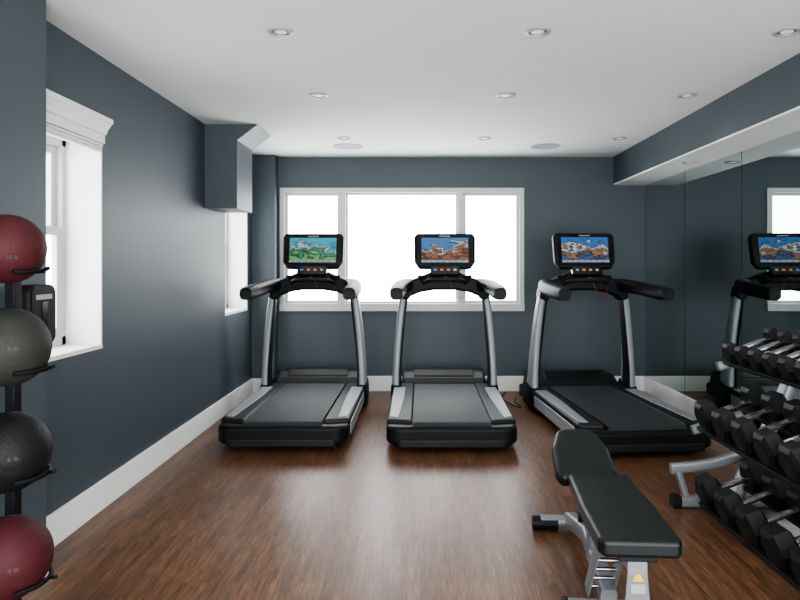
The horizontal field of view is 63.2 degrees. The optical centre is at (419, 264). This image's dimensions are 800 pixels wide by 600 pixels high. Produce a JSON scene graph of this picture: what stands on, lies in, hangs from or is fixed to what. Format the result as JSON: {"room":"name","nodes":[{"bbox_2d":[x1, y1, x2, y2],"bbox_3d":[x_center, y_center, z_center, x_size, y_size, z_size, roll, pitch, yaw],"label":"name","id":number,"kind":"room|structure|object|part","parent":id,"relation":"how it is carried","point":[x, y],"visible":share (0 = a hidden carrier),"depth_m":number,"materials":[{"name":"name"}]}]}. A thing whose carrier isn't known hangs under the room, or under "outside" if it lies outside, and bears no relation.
{"room":"gym","nodes":[
{"label":"gym","id":0,"kind":"room"},
{"bbox_2d":[0,0,45,525],"bbox_3d":[-1.675,0.095,0.800,0.130,2.470,4.000,0,0,0],"label":"wall pier","id":1,"kind":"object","parent":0,"point":[22,22],"visible":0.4,"depth_m":2.65,"materials":[{"name":"blue paint"}]},
{"bbox_2d":[22,284,55,341],"bbox_3d":[-1.571,0.205,2.655,0.077,0.250,0.190,0,0,0],"label":"dispenser","id":2,"kind":"object","parent":1,"relation":"attached to","point":[39,300],"visible":0.54,"depth_m":2.65,"materials":[{"name":"black plastic"}]},
{"bbox_2d":[46,20,251,516],"bbox_3d":[-1.870,0.095,2.830,0.260,2.470,8.060,0,0,0],"label":"wall","id":3,"kind":"structure","parent":0,"point":[170,351],"depth_m":4.08,"materials":[{"name":"blue paint"}]},
{"bbox_2d":[46,144,60,336],"bbox_3d":[-1.961,-0.128,3.208,0.058,1.020,0.592,0,0,0],"label":"window","id":4,"kind":"structure","parent":3,"relation":"in","point":[55,232],"depth_m":3.46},
{"bbox_3d":[-1.976,-0.401,3.208,0.028,0.475,0.592,0,0,0],"label":"upper sash","id":5,"kind":"part","parent":4,"relation":"part of","materials":[{"name":"glass"}]},
{"bbox_2d":[48,141,102,361],"bbox_3d":[-1.868,-0.117,3.208,0.264,1.145,0.696,0,0,0],"label":"reveal","id":6,"kind":"object","parent":3,"relation":"attached to","point":[83,165],"visible":0.35,"depth_m":3.54,"materials":[{"name":"white paint"}]},
{"bbox_2d":[46,134,65,346],"bbox_3d":[-1.960,-0.123,3.208,0.060,1.110,0.672,0,0,0],"label":"frame","id":7,"kind":"object","parent":6,"relation":"attached to","point":[60,145],"visible":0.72,"depth_m":3.50,"materials":[{"name":"white wood"}]},
{"bbox_2d":[46,89,112,151],"bbox_3d":[-1.700,-0.696,3.161,0.080,0.178,0.718,0,0,0],"label":"window valance","id":8,"kind":"object","parent":3,"relation":"attached to","point":[67,120],"visible":0.56,"depth_m":3.19,"materials":[{"name":"white paint"}]},
{"bbox_2d":[46,378,252,546],"bbox_3d":[-1.731,1.250,4.760,0.018,0.160,3.920,0,0,0],"label":"baseboard","id":9,"kind":"structure","parent":3,"relation":"attached to","point":[72,515],"depth_m":3.89,"materials":[{"name":"white paint"}]},
{"bbox_2d":[225,213,246,315],"bbox_3d":[-1.868,-0.117,6.170,0.264,1.145,0.740,0,0,0],"label":"reveal","id":10,"kind":"object","parent":3,"relation":"attached to","point":[237,222],"visible":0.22,"depth_m":6.53,"materials":[{"name":"white paint"}]},
{"bbox_2d":[226,213,227,307],"bbox_3d":[-1.960,-0.123,6.170,0.060,1.110,0.716,0,0,0],"label":"frame","id":11,"kind":"object","parent":10,"relation":"attached to","point":[226,213],"visible":0.1,"depth_m":6.50,"materials":[{"name":"white wood"}]},
{"bbox_2d":[252,155,277,379],"bbox_3d":[-1.620,0.095,6.790,0.240,2.470,0.140,0,0,0],"label":"column","id":12,"kind":"structure","parent":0,"point":[264,167],"depth_m":6.72,"materials":[{"name":"blue paint"}]},
{"bbox_2d":[253,378,261,392],"bbox_3d":[-1.611,1.250,6.711,0.222,0.160,0.018,0,0,0],"label":"baseboard","id":13,"kind":"structure","parent":12,"relation":"attached to","point":[256,381],"depth_m":6.70,"materials":[{"name":"white paint"}]},
{"bbox_2d":[22,391,799,599],"bbox_3d":[0.250,1.380,2.950,4.700,0.100,8.300,0,0,0],"label":"floor","id":14,"kind":"structure","parent":0,"point":[367,517],"depth_m":3.24,"materials":[{"name":"brown wood"}]},
{"bbox_2d":[5,266,57,599],"bbox_3d":[-1.235,0.660,1.960,0.420,1.340,0.360,0,0,0],"label":"ball rack","id":15,"kind":"object","parent":14,"relation":"on","point":[13,291],"visible":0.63,"depth_m":2.05,"materials":[{"name":"black metal"}]},
{"bbox_3d":[-1.295,0.650,2.070,0.032,1.320,0.040,0,0,0],"label":"post","id":16,"kind":"part","parent":15,"relation":"part of","materials":[{"name":"black plastic"}]},
{"bbox_2d":[0,214,47,282],"bbox_3d":[-1.205,-0.047,1.900,0.202,0.202,0.202,0,0,0],"label":"medicine ball","id":17,"kind":"object","parent":15,"relation":"on","point":[23,245],"depth_m":1.85,"materials":[{"name":"red rubber"}]},
{"bbox_2d":[0,308,52,386],"bbox_3d":[-1.205,0.240,1.900,0.228,0.228,0.228,0,0,0],"label":"medicine ball","id":18,"kind":"object","parent":15,"relation":"on","point":[25,340],"depth_m":1.85,"materials":[{"name":"grey rubber"}]},
{"bbox_2d":[0,411,52,493],"bbox_3d":[-1.205,0.547,1.900,0.232,0.232,0.232,0,0,0],"label":"medicine ball","id":19,"kind":"object","parent":15,"relation":"on","point":[26,443],"depth_m":1.85,"materials":[{"name":"black rubber"}]},
{"bbox_2d":[0,514,53,599],"bbox_3d":[-1.205,0.856,1.900,0.238,0.238,0.238,0,0,0],"label":"medicine ball","id":20,"kind":"object","parent":15,"relation":"on","point":[26,544],"depth_m":1.85,"materials":[{"name":"red plastic"}]},
{"bbox_2d":[218,234,368,447],"bbox_3d":[-0.985,0.520,5.644,0.997,1.620,2.112,0,0,0],"label":"treadmill","id":21,"kind":"object","parent":14,"relation":"on","point":[303,407],"visible":1,"depth_m":5.72,"materials":[{"name":"black plastic"}]},
{"bbox_3d":[-1.372,0.204,5.680,0.190,0.156,0.936,0,0,9],"label":"handrail","id":22,"kind":"part","parent":21,"relation":"part of","materials":[{"name":"black plastic"}]},
{"bbox_3d":[-1.364,0.701,6.059,0.086,0.867,0.178,0,0,0],"label":"upright trim","id":23,"kind":"part","parent":21,"relation":"part of","materials":[{"name":"black plastic"}]},
{"bbox_2d":[275,368,356,386],"bbox_3d":[-0.985,1.150,6.425,0.800,0.240,0.550,0,0,0],"label":"hood","id":24,"kind":"object","parent":21,"relation":"attached to","point":[345,376],"depth_m":6.23,"materials":[{"name":"black plastic"}]},
{"bbox_3d":[-0.598,0.204,5.680,0.190,0.156,0.936,0,0,-9],"label":"handrail","id":25,"kind":"part","parent":21,"relation":"part of","materials":[{"name":"black plastic"}]},
{"bbox_3d":[-0.606,0.701,6.059,0.086,0.867,0.178,0,0,0],"label":"upright trim","id":26,"kind":"part","parent":21,"relation":"part of","materials":[{"name":"black plastic"}]},
{"bbox_2d":[386,234,516,448],"bbox_3d":[0.228,0.520,5.624,0.997,1.620,2.112,0,0,0],"label":"treadmill","id":27,"kind":"object","parent":14,"relation":"on","point":[430,407],"visible":1,"depth_m":5.72,"materials":[{"name":"black plastic"}]},
{"bbox_3d":[-0.159,0.204,5.660,0.190,0.156,0.936,0,0,9],"label":"handrail","id":28,"kind":"part","parent":27,"relation":"part of","materials":[{"name":"black plastic"}]},
{"bbox_3d":[-0.151,0.701,6.039,0.086,0.867,0.178,0,0,0],"label":"upright trim","id":29,"kind":"part","parent":27,"relation":"part of","materials":[{"name":"black plastic"}]},
{"bbox_2d":[402,368,485,384],"bbox_3d":[0.228,1.150,6.405,0.800,0.240,0.550,0,0,0],"label":"hood","id":30,"kind":"object","parent":27,"relation":"attached to","point":[415,376],"depth_m":6.22,"materials":[{"name":"black plastic"}]},
{"bbox_3d":[0.607,0.701,6.039,0.086,0.867,0.178,0,0,0],"label":"upright trim","id":31,"kind":"part","parent":27,"relation":"part of","materials":[{"name":"black plastic"}]},
{"bbox_3d":[0.615,0.204,5.660,0.190,0.156,0.936,0,0,-9],"label":"handrail","id":32,"kind":"part","parent":27,"relation":"part of","materials":[{"name":"black plastic"}]},
{"bbox_2d":[502,391,520,407],"bbox_3d":[0.889,1.324,6.423,0.150,0.009,0.757,0,0,0],"label":"power cord","id":33,"kind":"object","parent":14,"relation":"on","point":[505,391],"visible":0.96,"depth_m":6.24,"materials":[{"name":"black plastic"}]},
{"bbox_2d":[532,429,681,599],"bbox_3d":[0.717,1.036,2.634,0.380,0.588,1.320,0,0,4],"label":"weight bench","id":34,"kind":"object","parent":14,"relation":"on","point":[614,518],"visible":1,"depth_m":2.36,"materials":[{"name":"black leather"}]},
{"bbox_3d":[0.718,1.075,2.664,0.060,0.269,0.137,0,0,3],"label":"support post","id":35,"kind":"part","parent":34,"relation":"part of","materials":[{"name":"metal"}]},
{"bbox_3d":[0.636,1.097,2.384,0.012,0.339,0.283,0,0,4],"label":"adjust arm","id":36,"kind":"part","parent":34,"relation":"part of","materials":[{"name":"metal"}]},
{"bbox_3d":[0.726,1.097,2.378,0.012,0.339,0.283,0,0,3],"label":"adjust arm","id":37,"kind":"part","parent":34,"relation":"part of","materials":[{"name":"metal"}]},
{"bbox_3d":[0.753,1.066,2.251,0.090,0.269,0.010,0,0,4],"label":"label plate","id":38,"kind":"part","parent":34,"relation":"part of","materials":[{"name":"metal"}]},
{"bbox_3d":[0.697,0.910,2.310,0.120,0.030,0.580,0,0,4],"label":"pad plate","id":39,"kind":"part","parent":34,"relation":"part of","materials":[{"name":"black plastic"}]},
{"bbox_2d":[519,233,710,453],"bbox_3d":[1.508,0.520,5.511,0.997,1.620,2.112,0,0,-5],"label":"treadmill","id":40,"kind":"object","parent":14,"relation":"on","point":[625,418],"visible":0.9,"depth_m":5.66,"materials":[{"name":"black plastic"}]},
{"bbox_3d":[1.507,1.232,5.522,0.910,0.105,2.050,0,0,-5],"label":"frame","id":41,"kind":"part","parent":40,"relation":"part of","materials":[{"name":"black plastic"}]},
{"bbox_3d":[1.098,0.701,5.895,0.086,0.867,0.177,0,0,-5],"label":"upright trim","id":42,"kind":"part","parent":40,"relation":"part of","materials":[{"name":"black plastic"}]},
{"bbox_3d":[1.120,0.204,5.516,0.190,0.156,0.936,0,0,5],"label":"handrail","id":43,"kind":"part","parent":40,"relation":"part of","materials":[{"name":"black plastic"}]},
{"bbox_2d":[523,369,617,387],"bbox_3d":[1.447,1.150,6.289,0.800,0.240,0.550,0,0,-5],"label":"hood","id":44,"kind":"object","parent":40,"relation":"attached to","point":[596,377],"depth_m":6.10,"materials":[{"name":"black plastic"}]},
{"bbox_3d":[1.853,0.701,5.954,0.086,0.867,0.177,0,0,-4],"label":"upright trim","id":45,"kind":"part","parent":40,"relation":"part of","materials":[{"name":"black plastic"}]},
{"bbox_3d":[1.891,0.204,5.577,0.190,0.156,0.936,0,0,-14],"label":"handrail","id":46,"kind":"part","parent":40,"relation":"part of","materials":[{"name":"black plastic"}]},
{"bbox_2d":[669,343,799,590],"bbox_3d":[1.799,0.865,2.460,0.842,0.930,2.329,0,0,0],"label":"dumbbell rack","id":47,"kind":"object","parent":14,"relation":"on","point":[788,388],"visible":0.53,"depth_m":3.51,"materials":[{"name":"metal"}]},
{"bbox_3d":[1.618,1.071,3.580,0.481,0.154,0.040,0,0,0],"label":"arm","id":48,"kind":"part","parent":47,"relation":"part of","materials":[{"name":"metal"}]},
{"bbox_3d":[1.720,0.843,3.580,0.454,0.180,0.040,0,0,0],"label":"arm","id":49,"kind":"part","parent":47,"relation":"part of","materials":[{"name":"metal"}]},
{"bbox_2d":[694,383,764,432],"bbox_3d":[1.651,0.755,3.444,0.370,0.248,0.176,0,0,0],"label":"dumbbell","id":50,"kind":"object","parent":47,"relation":"on","point":[751,393],"visible":0.8,"depth_m":3.40,"materials":[{"name":"black rubber"}]},
{"bbox_2d":[694,458,766,510],"bbox_3d":[1.653,1.155,3.438,0.374,0.262,0.189,0,0,0],"label":"dumbbell","id":51,"kind":"object","parent":47,"relation":"on","point":[750,473],"visible":0.73,"depth_m":3.39,"materials":[{"name":"black rubber"}]},
{"bbox_3d":[1.850,0.495,3.580,0.434,0.176,0.040,0,0,0],"label":"arm","id":52,"kind":"part","parent":47,"relation":"part of","materials":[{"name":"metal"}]},
{"bbox_3d":[1.554,0.883,2.460,0.081,0.043,2.320,0,0,0],"label":"tier rail","id":53,"kind":"part","parent":47,"relation":"part of","materials":[{"name":"black plastic"}]},
{"bbox_3d":[1.565,1.288,2.460,0.090,0.047,2.320,0,0,0],"label":"tier rail","id":54,"kind":"part","parent":47,"relation":"part of","materials":[{"name":"black plastic"}]},
{"bbox_2d":[711,390,787,443],"bbox_3d":[1.651,0.755,3.239,0.370,0.248,0.176,0,0,0],"label":"dumbbell","id":55,"kind":"object","parent":47,"relation":"on","point":[772,402],"visible":0.73,"depth_m":3.20,"materials":[{"name":"black rubber"}]},
{"bbox_2d":[722,327,779,362],"bbox_3d":[1.772,0.426,3.468,0.302,0.187,0.120,0,0,0],"label":"dumbbell","id":56,"kind":"object","parent":47,"relation":"on","point":[769,333],"visible":0.66,"depth_m":3.45,"materials":[{"name":"black rubber"}]},
{"bbox_2d":[713,472,791,528],"bbox_3d":[1.653,1.155,3.213,0.374,0.262,0.189,0,0,0],"label":"dumbbell","id":57,"kind":"object","parent":47,"relation":"on","point":[774,489],"visible":0.66,"depth_m":3.17,"materials":[{"name":"black rubber"}]},
{"bbox_3d":[1.685,0.528,2.460,0.056,0.035,2.320,0,0,0],"label":"tier rail","id":58,"kind":"part","parent":47,"relation":"part of","materials":[{"name":"black plastic"}]},
{"bbox_2d":[734,329,793,366],"bbox_3d":[1.772,0.426,3.333,0.302,0.187,0.120,0,0,0],"label":"dumbbell","id":59,"kind":"object","parent":47,"relation":"on","point":[784,337],"visible":0.68,"depth_m":3.32,"materials":[{"name":"black rubber"}]},
{"bbox_2d":[731,398,799,455],"bbox_3d":[1.651,0.755,3.034,0.370,0.248,0.176,0,0,0],"label":"dumbbell","id":60,"kind":"object","parent":47,"relation":"on","point":[742,428],"visible":0.84,"depth_m":3.01,"materials":[{"name":"black rubber"}]},
{"bbox_2d":[735,487,799,548],"bbox_3d":[1.653,1.155,2.988,0.374,0.262,0.189,0,0,0],"label":"dumbbell","id":61,"kind":"object","parent":47,"relation":"on","point":[749,519],"visible":0.92,"depth_m":2.97,"materials":[{"name":"black rubber"}]},
{"bbox_3d":[1.804,0.798,2.460,0.081,0.043,2.320,0,0,0],"label":"tier rail","id":62,"kind":"part","parent":47,"relation":"part of","materials":[{"name":"black plastic"}]},
{"bbox_3d":[1.805,1.203,2.460,0.090,0.047,2.320,0,0,0],"label":"tier rail","id":63,"kind":"part","parent":47,"relation":"part of","materials":[{"name":"black plastic"}]},
{"bbox_2d":[747,332,799,370],"bbox_3d":[1.772,0.426,3.198,0.302,0.187,0.120,0,0,0],"label":"dumbbell","id":64,"kind":"object","parent":47,"relation":"on","point":[754,355],"visible":0.81,"depth_m":3.18,"materials":[{"name":"black rubber"}]},
{"bbox_2d":[753,427,799,469],"bbox_3d":[1.651,0.755,2.829,0.370,0.248,0.176,0,0,0],"label":"dumbbell","id":65,"kind":"object","parent":47,"relation":"on","point":[766,441],"visible":0.8,"depth_m":2.79,"materials":[{"name":"black rubber"}]},
{"bbox_3d":[1.905,0.448,2.460,0.056,0.035,2.320,0,0,0],"label":"tier rail","id":66,"kind":"part","parent":47,"relation":"part of","materials":[{"name":"black plastic"}]},
{"bbox_2d":[760,522,799,572],"bbox_3d":[1.653,1.155,2.763,0.374,0.262,0.189,0,0,0],"label":"dumbbell","id":67,"kind":"object","parent":47,"relation":"on","point":[777,541],"visible":0.96,"depth_m":2.71,"materials":[{"name":"black rubber"}]},
{"bbox_2d":[762,350,799,375],"bbox_3d":[1.772,0.426,3.063,0.302,0.187,0.120,0,0,0],"label":"dumbbell","id":68,"kind":"object","parent":47,"relation":"on","point":[769,359],"visible":0.82,"depth_m":3.04,"materials":[{"name":"black rubber"}]},
{"bbox_2d":[777,356,797,380],"bbox_3d":[1.772,0.426,2.928,0.302,0.187,0.120,0,0,0],"label":"dumbbell","id":69,"kind":"object","parent":47,"relation":"on","point":[785,364],"visible":0.88,"depth_m":2.90,"materials":[{"name":"black rubber"}]},
{"bbox_2d":[778,440,799,483],"bbox_3d":[1.651,0.755,2.624,0.370,0.248,0.176,0,0,0],"label":"dumbbell","id":70,"kind":"object","parent":47,"relation":"on","point":[789,451],"visible":1,"depth_m":2.60,"materials":[{"name":"black rubber"}]},
{"bbox_2d":[790,546,799,583],"bbox_3d":[1.653,1.155,2.538,0.374,0.262,0.189,0,0,0],"label":"dumbbell","id":71,"kind":"object","parent":47,"relation":"on","point":[795,552],"visible":1,"depth_m":2.56,"materials":[{"name":"black rubber"}]},
{"bbox_2d":[794,361,799,381],"bbox_3d":[1.772,0.426,2.793,0.302,0.187,0.120,0,0,0],"label":"dumbbell","id":72,"kind":"object","parent":47,"relation":"on","point":[797,364],"visible":1,"depth_m":2.81,"materials":[{"name":"black rubber"}]},
{"bbox_2d":[46,0,799,156],"bbox_3d":[0.250,-1.190,2.950,4.700,0.100,8.300,0,0,0],"label":"ceiling","id":73,"kind":"structure","parent":0,"point":[400,78],"depth_m":3.71,"materials":[{"name":"paint"}]},
{"bbox_2d":[205,124,270,212],"bbox_3d":[-1.525,-0.800,5.495,0.430,0.680,0.470,0,0,0],"label":"bulkhead","id":74,"kind":"object","parent":73,"relation":"attached to","point":[228,147],"visible":1,"depth_m":5.26,"materials":[{"name":"blue paint"}]},
{"bbox_2d":[267,26,293,36],"bbox_3d":[-0.680,-1.135,3.170,0.128,0.009,0.128,0,0,0],"label":"recessed light","id":75,"kind":"object","parent":73,"relation":"in","point":[277,31],"visible":1,"depth_m":3.16,"materials":[{"name":"grey metal"}]},
{"bbox_2d":[309,93,327,98],"bbox_3d":[-0.680,-1.135,4.360,0.128,0.009,0.128,0,0,0],"label":"recessed light","id":76,"kind":"object","parent":73,"relation":"in","point":[313,95],"visible":1,"depth_m":4.35,"materials":[{"name":"grey metal"}]},
{"bbox_2d":[337,136,350,139],"bbox_3d":[-0.680,-1.135,5.830,0.128,0.009,0.128,0,0,0],"label":"recessed light","id":77,"kind":"object","parent":73,"relation":"in","point":[343,137],"visible":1,"depth_m":5.82,"materials":[{"name":"grey"}]},
{"bbox_2d":[333,143,362,148],"bbox_3d":[-0.690,-1.136,6.230,0.280,0.008,0.280,0,0,0],"label":"ceiling speaker","id":78,"kind":"object","parent":73,"relation":"in","point":[343,145],"depth_m":6.21},
{"bbox_2d":[477,136,490,139],"bbox_3d":[0.575,-1.135,5.830,0.128,0.009,0.128,0,0,0],"label":"recessed light","id":79,"kind":"object","parent":73,"relation":"in","point":[484,137],"visible":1,"depth_m":5.82,"materials":[{"name":"grey"}]},
{"bbox_2d":[496,93,514,98],"bbox_3d":[0.575,-1.135,4.360,0.128,0.009,0.128,0,0,0],"label":"recessed light","id":80,"kind":"object","parent":73,"relation":"in","point":[500,95],"visible":1,"depth_m":4.35,"materials":[{"name":"grey"}]},
{"bbox_2d":[525,26,550,36],"bbox_3d":[0.575,-1.135,3.170,0.128,0.009,0.128,0,0,0],"label":"recessed light","id":81,"kind":"object","parent":73,"relation":"in","point":[539,31],"visible":1,"depth_m":3.16,"materials":[{"name":"grey metal"}]},
{"bbox_2d":[530,143,559,148],"bbox_3d":[1.200,-1.136,6.230,0.280,0.008,0.280,0,0,0],"label":"ceiling speaker","id":82,"kind":"object","parent":73,"relation":"in","point":[545,145],"depth_m":6.21},
{"bbox_2d":[612,136,626,139],"bbox_3d":[1.790,-1.135,5.830,0.128,0.009,0.128,0,0,0],"label":"recessed light","id":83,"kind":"object","parent":73,"relation":"in","point":[621,137],"visible":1,"depth_m":5.82,"materials":[{"name":"grey"}]},
{"bbox_2d":[677,93,696,98],"bbox_3d":[1.790,-1.135,4.360,0.128,0.009,0.128,0,0,0],"label":"recessed light","id":84,"kind":"object","parent":73,"relation":"in","point":[683,95],"visible":1,"depth_m":4.35,"materials":[{"name":"grey metal"}]},
{"bbox_2d":[613,53,799,184],"bbox_3d":[2.214,-0.991,2.830,0.348,0.298,8.060,0,0,0],"label":"soffit","id":85,"kind":"structure","parent":73,"relation":"attached to","point":[766,108],"depth_m":4.46,"materials":[{"name":"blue paint"}]},
{"bbox_2d":[681,160,697,163],"bbox_3d":[2.200,-0.838,5.300,0.128,0.009,0.128,0,0,0],"label":"recessed light","id":86,"kind":"object","parent":85,"relation":"attached to","point":[691,161],"visible":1,"depth_m":5.29,"materials":[{"name":"grey"}]},
{"bbox_2d":[772,26,799,36],"bbox_3d":[1.790,-1.135,3.170,0.128,0.009,0.128,0,0,0],"label":"recessed light","id":87,"kind":"object","parent":73,"relation":"in","point":[787,31],"visible":1,"depth_m":3.16,"materials":[{"name":"grey metal"}]},
{"bbox_2d":[278,157,644,375],"bbox_3d":[0.300,0.095,6.960,4.600,2.470,0.200,0,0,0],"label":"wall","id":88,"kind":"structure","parent":0,"point":[562,194],"depth_m":6.86,"materials":[{"name":"blue paint"}]},
{"bbox_2d":[279,188,524,310],"bbox_3d":[-0.190,-0.164,6.888,2.576,1.299,0.125,0,0,0],"label":"window","id":89,"kind":"structure","parent":88,"relation":"in","point":[342,306],"depth_m":6.84,"materials":[{"name":"white wood"}]},
{"bbox_3d":[-1.137,-0.178,6.895,0.583,1.169,0.030,0,0,0],"label":"sash","id":90,"kind":"part","parent":89,"relation":"part of","materials":[{"name":"glass"}]},
{"bbox_3d":[-0.193,-0.178,6.915,1.185,1.169,0.030,0,0,0],"label":"center sash","id":91,"kind":"part","parent":89,"relation":"part of","materials":[{"name":"glass"}]},
{"bbox_3d":[0.751,-0.178,6.895,0.593,1.169,0.030,0,0,0],"label":"sash","id":92,"kind":"part","parent":89,"relation":"part of","materials":[{"name":"glass"}]},
{"bbox_2d":[367,376,643,390],"bbox_3d":[0.429,1.250,6.851,3.858,0.160,0.018,0,0,0],"label":"baseboard","id":93,"kind":"structure","parent":88,"relation":"attached to","point":[376,383],"depth_m":6.84,"materials":[{"name":"white paint"}]},
{"bbox_3d":[2.494,0.095,2.830,0.212,2.470,8.060,0,0,0],"label":"wall","id":94,"kind":"structure","parent":0,"visible":0},
{"bbox_2d":[644,376,695,415],"bbox_3d":[2.373,1.250,2.830,0.030,0.160,8.060,0,0,0],"label":"baseboard","id":95,"kind":"structure","parent":94,"relation":"attached to","point":[652,387],"depth_m":6.14,"materials":[{"name":"white paint"}]},
{"bbox_2d":[645,131,799,439],"bbox_3d":[2.382,0.164,2.829,0.012,2.008,8.058,0,0,0],"label":"wall mirror","id":96,"kind":"object","parent":94,"relation":"attached to","point":[723,234],"visible":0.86,"depth_m":5.14,"materials":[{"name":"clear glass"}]},
{"bbox_3d":[2.380,0.164,6.343,0.008,2.008,1.015,0,0,0],"label":"panel","id":97,"kind":"part","parent":96,"relation":"part of","materials":[{"name":"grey mirror"}]},
{"bbox_3d":[2.380,0.164,5.315,0.008,2.008,1.020,0,0,0],"label":"panel","id":98,"kind":"part","parent":96,"relation":"part of","materials":[{"name":"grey mirror"}]},
{"bbox_3d":[2.380,0.164,4.285,0.008,2.008,1.020,0,0,0],"label":"panel","id":99,"kind":"part","parent":96,"relation":"part of","materials":[{"name":"grey mirror"}]}
]}

